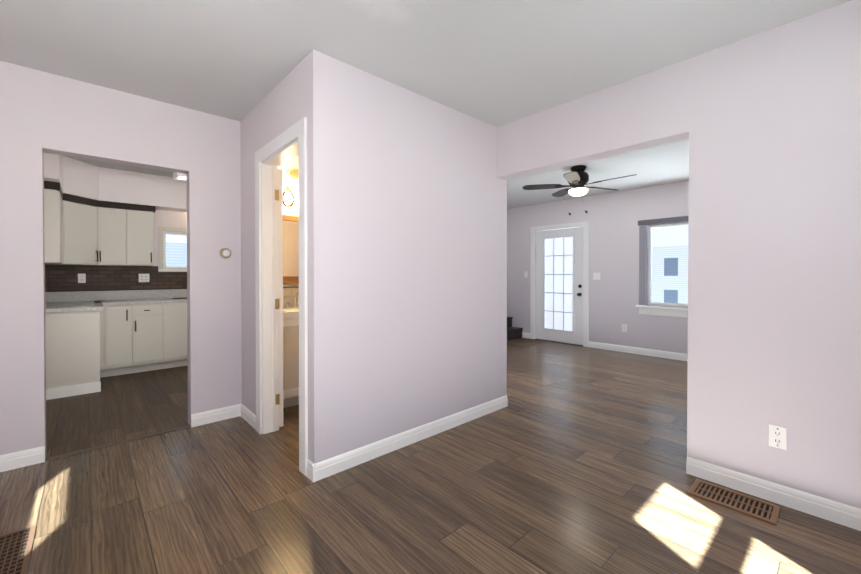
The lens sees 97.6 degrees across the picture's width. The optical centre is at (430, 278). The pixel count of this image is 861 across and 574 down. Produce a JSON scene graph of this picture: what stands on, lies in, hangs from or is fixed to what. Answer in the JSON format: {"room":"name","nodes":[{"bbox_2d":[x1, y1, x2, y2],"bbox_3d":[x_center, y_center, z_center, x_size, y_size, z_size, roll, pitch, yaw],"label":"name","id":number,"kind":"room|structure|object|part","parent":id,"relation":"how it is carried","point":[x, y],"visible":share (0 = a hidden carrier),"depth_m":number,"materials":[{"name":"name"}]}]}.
{"room":"empty dining room","nodes":[
{"label":"empty dining room","id":0,"kind":"room"},
{"bbox_2d":[0,61,241,457],"bbox_3d":[-2.301,-0.073,2.634,1.780,2.485,0.120,0,1,-42],"label":"wall","id":1,"kind":"structure","parent":0,"point":[41,112],"depth_m":2.59,"materials":[{"name":"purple paint"}]},
{"bbox_2d":[0,446,44,471],"bbox_3d":[-2.678,1.124,2.211,0.580,0.099,0.013,0,1,-42],"label":"baseboard","id":2,"kind":"structure","parent":1,"relation":"attached to","point":[20,459],"depth_m":2.34,"materials":[{"name":"white wood"}]},
{"bbox_2d":[191,404,240,427],"bbox_3d":[-1.736,1.116,3.071,0.370,0.099,0.013,0,1,-42],"label":"baseboard","id":3,"kind":"structure","parent":1,"relation":"attached to","point":[212,416],"depth_m":3.06,"materials":[{"name":"white wood"}]},
{"bbox_2d":[220,248,230,258],"bbox_3d":[-1.679,-0.205,3.092,0.086,0.086,0.039,0,1,-42],"label":"thermostat","id":4,"kind":"object","parent":1,"relation":"attached to","point":[225,253],"visible":1,"depth_m":3.08,"materials":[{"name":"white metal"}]},
{"bbox_2d":[78,210,186,291],"bbox_3d":[-3.584,-0.100,5.417,3.320,2.485,0.120,0,1,-42],"label":"wall","id":5,"kind":"structure","parent":0,"point":[163,218],"depth_m":5.23,"materials":[{"name":"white paint"}]},
{"bbox_2d":[44,181,63,264],"bbox_3d":[-3.822,-0.537,3.648,0.341,0.774,0.315,0,1,-42],"label":"upper cabinet","id":6,"kind":"object","parent":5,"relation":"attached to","point":[53,193],"depth_m":3.62,"materials":[{"name":"grey paint"}]},
{"bbox_2d":[64,193,99,264],"bbox_3d":[-4.003,-0.547,4.303,0.295,0.766,0.295,0,1,-42],"label":"upper cabinet","id":7,"kind":"object","parent":5,"relation":"attached to","point":[78,230],"depth_m":4.31,"materials":[{"name":"grey paint"}]},
{"bbox_2d":[100,201,127,265],"bbox_3d":[-3.999,-0.547,4.717,0.277,0.774,0.338,0,1,-42],"label":"upper cabinet","id":8,"kind":"object","parent":5,"relation":"attached to","point":[113,215],"depth_m":4.60,"materials":[{"name":"grey paint"}]},
{"bbox_2d":[45,265,186,291],"bbox_3d":[-3.495,-0.005,5.409,3.200,0.323,0.012,0,1,-42],"label":"backsplash","id":9,"kind":"structure","parent":5,"relation":"attached to","point":[61,278],"depth_m":4.82,"materials":[{"name":"tile"}]},
{"bbox_2d":[78,274,85,282],"bbox_3d":[-4.308,0.000,4.653,0.070,0.114,0.007,0,1,-42],"label":"electrical outlet","id":10,"kind":"object","parent":9,"relation":"attached to","point":[81,278],"visible":1,"depth_m":4.65,"materials":[{"name":"white plastic"}]},
{"bbox_2d":[139,274,148,281],"bbox_3d":[-3.854,-0.004,5.068,0.116,0.114,0.007,0,1,-42],"label":"electrical outlet","id":11,"kind":"object","parent":9,"relation":"attached to","point":[143,277],"visible":1,"depth_m":5.07,"materials":[{"name":"white plastic"}]},
{"bbox_2d":[45,289,186,300],"bbox_3d":[-3.566,0.216,5.319,2.930,0.114,0.020,0,1,-42],"label":"backsplash","id":12,"kind":"structure","parent":5,"relation":"attached to","point":[104,295],"depth_m":4.83,"materials":[{"name":"grey stone"}]},
{"bbox_2d":[128,203,155,265],"bbox_3d":[-3.795,-0.549,4.904,0.277,0.774,0.338,0,1,-42],"label":"upper cabinet","id":13,"kind":"object","parent":5,"relation":"attached to","point":[140,217],"depth_m":4.78,"materials":[{"name":"grey paint"}]},
{"bbox_2d":[158,226,186,271],"bbox_3d":[-3.417,-0.405,5.512,0.940,0.625,0.140,0,1,-42],"label":"window","id":14,"kind":"structure","parent":5,"relation":"in","point":[163,231],"depth_m":5.25,"materials":[{"name":"white wood"}]},
{"bbox_2d":[240,50,332,463],"bbox_3d":[-1.253,-0.076,2.894,0.120,2.485,1.850,0,1,-42],"label":"wall","id":15,"kind":"structure","parent":0,"point":[300,90],"depth_m":2.23,"materials":[{"name":"purple paint"}]},
{"bbox_2d":[241,404,255,429],"bbox_3d":[-1.467,1.116,3.041,0.013,0.099,0.420,0,1,-42],"label":"baseboard","id":16,"kind":"structure","parent":15,"relation":"attached to","point":[248,415],"depth_m":3.03,"materials":[{"name":"white wood"}]},
{"bbox_2d":[275,169,282,426],"bbox_3d":[-1.369,0.153,3.181,0.148,1.998,0.732,0,1,-42],"label":"bathroom door","id":17,"kind":"structure","parent":15,"relation":"in","point":[280,205],"depth_m":2.91,"materials":[{"name":"white wood"}]},
{"bbox_3d":[-1.169,0.147,2.873,0.030,1.640,0.008,0,1,-42],"label":"bathroom door hinge","id":18,"kind":"part","parent":17,"relation":"part of","materials":[{"name":"white wood"}]},
{"bbox_2d":[255,117,307,475],"bbox_3d":[-0.986,0.110,2.590,0.138,2.120,0.880,0,1,-42],"label":"door frame","id":19,"kind":"structure","parent":15,"relation":"attached to","point":[267,295],"depth_m":2.81,"materials":[{"name":"white wood"}]},
{"bbox_2d":[306,459,314,482],"bbox_3d":[-0.700,1.124,2.201,0.013,0.099,0.094,0,1,-42],"label":"baseboard","id":20,"kind":"structure","parent":15,"relation":"attached to","point":[309,469],"depth_m":2.20,"materials":[{"name":"white wood"}]},
{"bbox_2d":[278,156,298,299],"bbox_3d":[-1.208,-0.087,4.106,1.580,2.485,0.120,0,1,-42],"label":"wall","id":21,"kind":"structure","parent":0,"point":[293,183],"depth_m":3.83,"materials":[{"name":"beige paint"}]},
{"bbox_2d":[283,168,297,207],"bbox_3d":[-1.316,-0.907,3.786,0.384,0.430,0.190,0,1,-42],"label":"sconce","id":22,"kind":"object","parent":21,"relation":"attached to","point":[294,173],"visible":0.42,"depth_m":3.70,"materials":[{"name":"white glass"}]},
{"bbox_2d":[283,215,298,287],"bbox_3d":[-1.314,-0.264,3.834,0.620,0.716,0.133,0,1,-42],"label":"mirror","id":23,"kind":"object","parent":21,"relation":"attached to","point":[290,253],"depth_m":3.73,"materials":[{"name":"brown mirror"}]},
{"bbox_2d":[283,285,298,298],"bbox_3d":[-1.164,0.136,4.059,1.580,0.140,0.012,0,1,-42],"label":"tiled wall","id":24,"kind":"structure","parent":21,"relation":"attached to","point":[289,293],"depth_m":3.82,"materials":[{"name":"beige tile"}]},
{"bbox_2d":[332,58,506,456],"bbox_3d":[0.014,-0.076,2.879,1.730,2.485,0.120,0,1,-42],"label":"wall","id":25,"kind":"structure","parent":0,"point":[419,187],"depth_m":2.65,"materials":[{"name":"purple paint"}]},
{"bbox_2d":[312,395,507,481],"bbox_3d":[0.009,1.118,2.796,1.864,0.099,0.013,0,1,-42],"label":"baseboard","id":26,"kind":"structure","parent":25,"relation":"attached to","point":[342,462],"depth_m":2.59,"materials":[{"name":"white wood"}]},
{"bbox_2d":[0,0,850,208],"bbox_3d":[-0.013,-1.360,4.156,7.230,0.060,8.000,0,1,-42],"label":"ceiling","id":27,"kind":"structure","parent":0,"point":[496,63],"depth_m":2.13,"materials":[{"name":"paint"}]},
{"bbox_2d":[44,152,186,212],"bbox_3d":[-3.020,-1.137,4.879,3.200,0.400,1.420,0,1,-42],"label":"soffit","id":28,"kind":"structure","parent":27,"relation":"attached to","point":[81,178],"depth_m":4.61,"materials":[{"name":"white paint"}]},
{"bbox_2d":[173,172,185,180],"bbox_3d":[-2.721,-1.297,5.069,1.200,0.081,0.300,0,1,-42],"label":"ceiling light fixture","id":29,"kind":"object","parent":27,"relation":"attached to","point":[179,176],"visible":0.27,"depth_m":4.69,"materials":[{"name":"white"}]},
{"bbox_2d":[523,165,636,202],"bbox_3d":[1.815,-1.118,4.492,1.249,0.430,1.188,0,1,-42],"label":"ceiling fan","id":30,"kind":"object","parent":27,"relation":"hanging from","point":[577,178],"visible":1,"depth_m":4.48,"materials":[{"name":"black metal"}]},
{"bbox_2d":[0,338,860,573],"bbox_3d":[-0.013,1.185,4.180,7.230,0.060,8.000,0,1,-42],"label":"floor","id":31,"kind":"structure","parent":0,"point":[570,459],"depth_m":2.03,"materials":[{"name":"brown wood"}]},
{"bbox_2d":[0,524,35,573],"bbox_3d":[-1.789,1.177,1.387,0.420,0.008,0.710,0,1,-42],"label":"floor vent","id":32,"kind":"object","parent":31,"relation":"in","point":[15,549],"visible":1,"depth_m":1.62,"materials":[{"name":"brown metal"}]},
{"bbox_2d":[45,309,100,399],"bbox_3d":[-4.019,0.738,4.087,0.626,0.834,1.236,0,1,-42],"label":"base cabinet","id":33,"kind":"object","parent":31,"relation":"on","point":[92,338],"depth_m":3.71,"materials":[{"name":"grey wood"}]},
{"bbox_2d":[45,301,104,312],"bbox_3d":[-3.998,0.303,4.083,0.656,0.036,1.264,0,1,-42],"label":"countertop","id":34,"kind":"structure","parent":33,"relation":"on","point":[50,306],"depth_m":3.83,"materials":[{"name":"grey stone"}]},
{"bbox_2d":[93,297,186,304],"bbox_3d":[-3.145,0.292,5.289,2.350,0.036,0.634,0,1,-42],"label":"countertop","id":35,"kind":"structure","parent":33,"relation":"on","point":[136,300],"depth_m":4.73,"materials":[{"name":"grey stone"}]},
{"bbox_2d":[101,305,132,377],"bbox_3d":[-3.885,0.733,4.622,0.293,0.834,0.626,0,1,-42],"label":"base cabinet","id":36,"kind":"object","parent":31,"relation":"on","point":[116,320],"depth_m":4.41,"materials":[{"name":"grey wood"}]},
{"bbox_2d":[45,425,190,461],"bbox_3d":[-2.184,1.165,2.695,0.800,0.007,0.055,0,1,-42],"label":"transition strip","id":37,"kind":"object","parent":31,"relation":"on","point":[112,444],"visible":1,"depth_m":2.65,"materials":[{"name":"brown wood"}]},
{"bbox_2d":[133,301,164,372],"bbox_3d":[-3.665,0.731,4.823,0.303,0.834,0.626,0,1,-42],"label":"base cabinet","id":38,"kind":"object","parent":31,"relation":"on","point":[148,320],"depth_m":4.61,"materials":[{"name":"grey wood"}]},
{"bbox_2d":[165,301,187,368],"bbox_3d":[-3.232,0.727,5.218,0.869,0.834,0.626,0,1,-42],"label":"base cabinet","id":39,"kind":"object","parent":31,"relation":"on","point":[175,311],"depth_m":4.80,"materials":[{"name":"grey wood"}]},
{"bbox_2d":[283,292,298,407],"bbox_3d":[-1.219,0.650,3.659,0.828,1.019,0.525,0,1,-42],"label":"bathroom vanity","id":40,"kind":"object","parent":31,"relation":"on","point":[290,352],"visible":0.1,"depth_m":3.35,"materials":[{"name":"grey wood"}]},
{"bbox_2d":[507,317,522,339],"bbox_3d":[1.083,0.757,7.158,0.950,0.740,0.935,0,1,-42],"label":"stairs","id":41,"kind":"structure","parent":31,"relation":"on","point":[514,333],"depth_m":7.04,"materials":[{"name":"brown wood"}]},
{"bbox_2d":[687,479,780,524],"bbox_3d":[1.597,1.172,1.994,0.200,0.007,0.360,0,1,-42],"label":"floor vent","id":42,"kind":"object","parent":31,"relation":"in","point":[765,511],"visible":1,"depth_m":1.98,"materials":[{"name":"brown metal"}]},
{"bbox_2d":[507,181,688,353],"bbox_3d":[3.091,-0.103,5.797,0.150,2.485,6.120,0,1,-42],"label":"wall","id":43,"kind":"structure","parent":0,"point":[613,218],"depth_m":5.93,"materials":[{"name":"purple paint"}]},
{"bbox_2d":[522,332,529,338],"bbox_3d":[1.458,1.074,7.476,0.013,0.099,1.215,0,1,-42],"label":"baseboard","id":44,"kind":"structure","parent":43,"relation":"attached to","point":[525,335],"depth_m":7.10,"materials":[{"name":"white wood"}]},
{"bbox_2d":[530,221,588,346],"bbox_3d":[2.292,0.094,6.660,0.168,2.075,1.100,0,1,-42],"label":"door frame","id":45,"kind":"structure","parent":43,"relation":"attached to","point":[585,224],"depth_m":6.45,"materials":[{"name":"white painted wood"}]},
{"bbox_2d":[536,227,583,344],"bbox_3d":[2.249,0.130,6.622,0.116,1.980,0.912,0,1,-42],"label":"entry door","id":46,"kind":"structure","parent":43,"relation":"in","point":[559,285],"depth_m":6.63,"materials":[{"name":"white paint"}]},
{"bbox_2d":[593,273,599,279],"bbox_3d":[2.692,-0.034,6.111,0.016,0.114,0.116,0,1,-42],"label":"light switch","id":47,"kind":"object","parent":43,"relation":"attached to","point":[596,276],"visible":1,"depth_m":6.11,"materials":[{"name":"white plastic"}]},
{"bbox_2d":[622,324,626,331],"bbox_3d":[2.985,0.769,5.803,0.007,0.114,0.070,0,1,-42],"label":"outlet","id":48,"kind":"object","parent":43,"relation":"attached to","point":[624,327],"visible":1,"depth_m":5.80,"materials":[{"name":"white plastic"}]},
{"bbox_2d":[588,341,687,360],"bbox_3d":[3.811,1.098,4.899,0.013,0.099,3.565,0,1,-42],"label":"baseboard","id":49,"kind":"structure","parent":43,"relation":"attached to","point":[649,352],"depth_m":5.63,"materials":[{"name":"white wood"}]},
{"bbox_2d":[636,216,687,316],"bbox_3d":[3.575,-0.158,5.196,0.185,1.397,1.320,0,1,-42],"label":"window","id":50,"kind":"structure","parent":43,"relation":"in","point":[645,276],"depth_m":5.57,"materials":[{"name":"grey"}]},
{"bbox_2d":[497,0,860,508],"bbox_3d":[1.622,-0.070,2.289,0.150,2.485,2.920,0,1,-42],"label":"wall","id":51,"kind":"structure","parent":0,"point":[767,123],"depth_m":2.00,"materials":[{"name":"purple paint"}]},
{"bbox_2d":[686,456,860,530],"bbox_3d":[1.960,1.127,1.810,0.013,0.099,1.240,0,1,-42],"label":"baseboard","id":52,"kind":"structure","parent":51,"relation":"attached to","point":[825,508],"depth_m":1.96,"materials":[{"name":"white wood"}]},
{"bbox_2d":[768,424,786,449],"bbox_3d":[1.815,0.830,1.970,0.007,0.114,0.070,0,1,-42],"label":"outlet","id":53,"kind":"object","parent":51,"relation":"attached to","point":[777,436],"visible":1,"depth_m":1.97,"materials":[{"name":"white plastic"}]},
{"label":"outside","id":54,"kind":"structure","parent":0,"visible":0},
{"bbox_2d":[166,234,186,266],"bbox_3d":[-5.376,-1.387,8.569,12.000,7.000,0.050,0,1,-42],"label":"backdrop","id":55,"kind":"structure","parent":54,"point":[176,250],"depth_m":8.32,"materials":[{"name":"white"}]},
{"bbox_2d":[652,225,687,303],"bbox_3d":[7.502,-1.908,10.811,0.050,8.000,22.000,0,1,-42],"label":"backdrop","id":56,"kind":"structure","parent":54,"point":[669,264],"depth_m":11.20,"materials":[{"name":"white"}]}
]}

